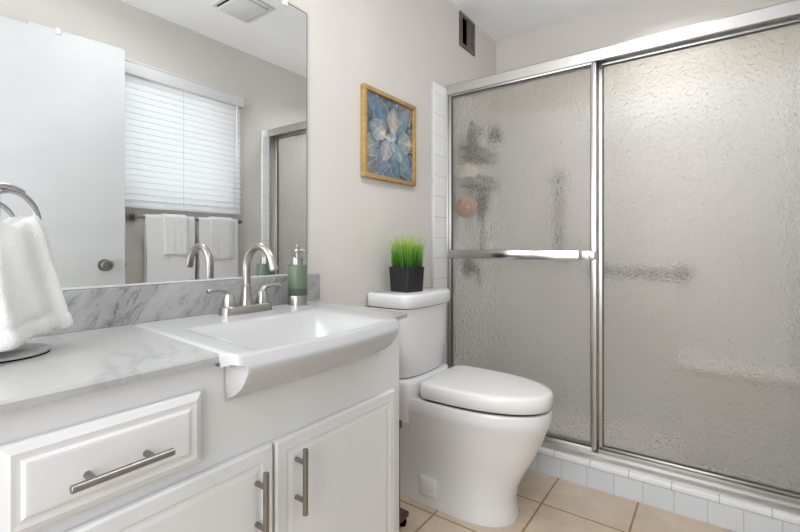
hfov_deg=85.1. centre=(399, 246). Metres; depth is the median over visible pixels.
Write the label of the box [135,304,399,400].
sink
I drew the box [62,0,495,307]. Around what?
wall
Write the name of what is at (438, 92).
trim
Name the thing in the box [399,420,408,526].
wooden stand
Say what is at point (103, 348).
countertop
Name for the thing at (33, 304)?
hand towel
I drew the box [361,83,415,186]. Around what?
framed picture
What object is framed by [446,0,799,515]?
shower door frame
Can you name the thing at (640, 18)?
wall
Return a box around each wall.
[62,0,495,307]
[496,0,789,72]
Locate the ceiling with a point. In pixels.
(500, 19)
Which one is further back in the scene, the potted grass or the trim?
the trim
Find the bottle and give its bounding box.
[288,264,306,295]
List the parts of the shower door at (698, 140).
rail, rail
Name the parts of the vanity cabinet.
handle post, drawer, handle, handle post, door, handle post, handle post, handle, handle post, handle post, handle, door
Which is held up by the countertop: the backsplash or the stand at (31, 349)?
the stand at (31, 349)
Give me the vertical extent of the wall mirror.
0.952 m
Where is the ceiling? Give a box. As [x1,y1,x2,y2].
[452,0,637,41]
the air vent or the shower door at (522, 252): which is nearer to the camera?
the shower door at (522, 252)
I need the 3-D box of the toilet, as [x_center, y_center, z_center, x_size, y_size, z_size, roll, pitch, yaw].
[0.259,0.621,1.796,0.710,0.858,0.397,0,0,36]
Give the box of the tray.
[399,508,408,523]
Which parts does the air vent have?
damper plate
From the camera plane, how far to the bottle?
1.41 m
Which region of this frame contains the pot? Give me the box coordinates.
[389,267,423,292]
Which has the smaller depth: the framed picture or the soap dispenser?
the soap dispenser
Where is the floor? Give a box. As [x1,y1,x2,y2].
[399,469,735,531]
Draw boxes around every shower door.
[447,61,596,452]
[597,16,799,498]
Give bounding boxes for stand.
[0,182,49,362]
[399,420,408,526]
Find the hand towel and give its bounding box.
[0,215,72,351]
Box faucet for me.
[206,243,281,315]
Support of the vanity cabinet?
on the floor
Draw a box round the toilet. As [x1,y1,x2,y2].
[368,287,552,526]
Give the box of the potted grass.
[388,233,426,292]
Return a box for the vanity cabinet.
[0,320,398,531]
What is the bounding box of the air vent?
[459,11,474,56]
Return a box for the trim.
[431,81,446,363]
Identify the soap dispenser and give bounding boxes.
[288,244,306,305]
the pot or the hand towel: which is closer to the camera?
the hand towel
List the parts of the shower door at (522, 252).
rail, rail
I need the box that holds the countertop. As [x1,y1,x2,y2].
[0,274,406,412]
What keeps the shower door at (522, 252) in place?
attached to the shower door frame
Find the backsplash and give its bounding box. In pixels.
[38,274,319,336]
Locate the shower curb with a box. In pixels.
[528,447,799,531]
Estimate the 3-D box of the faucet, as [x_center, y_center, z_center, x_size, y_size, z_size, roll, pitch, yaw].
[-0.441,0.089,1.254,0.188,0.204,0.188,0,0,-12]
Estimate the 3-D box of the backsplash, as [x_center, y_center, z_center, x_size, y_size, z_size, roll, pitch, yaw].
[-0.809,0.146,0.912,0.019,0.094,1.734,0,0,36]
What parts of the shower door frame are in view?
header rail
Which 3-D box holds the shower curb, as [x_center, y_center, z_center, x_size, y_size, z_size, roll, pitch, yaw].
[0.870,0.994,1.953,1.528,0.113,0.134,0,0,36]
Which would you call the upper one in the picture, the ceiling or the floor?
the ceiling
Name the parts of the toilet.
tank, tank lid, bowl, seat, lid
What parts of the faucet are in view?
lever, handle, plate, spout, spout, handle, lever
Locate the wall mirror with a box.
[0,0,307,289]
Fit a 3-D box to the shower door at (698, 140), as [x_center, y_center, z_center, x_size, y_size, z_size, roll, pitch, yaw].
[1.188,0.041,1.765,0.729,1.752,0.028,0,0,36]

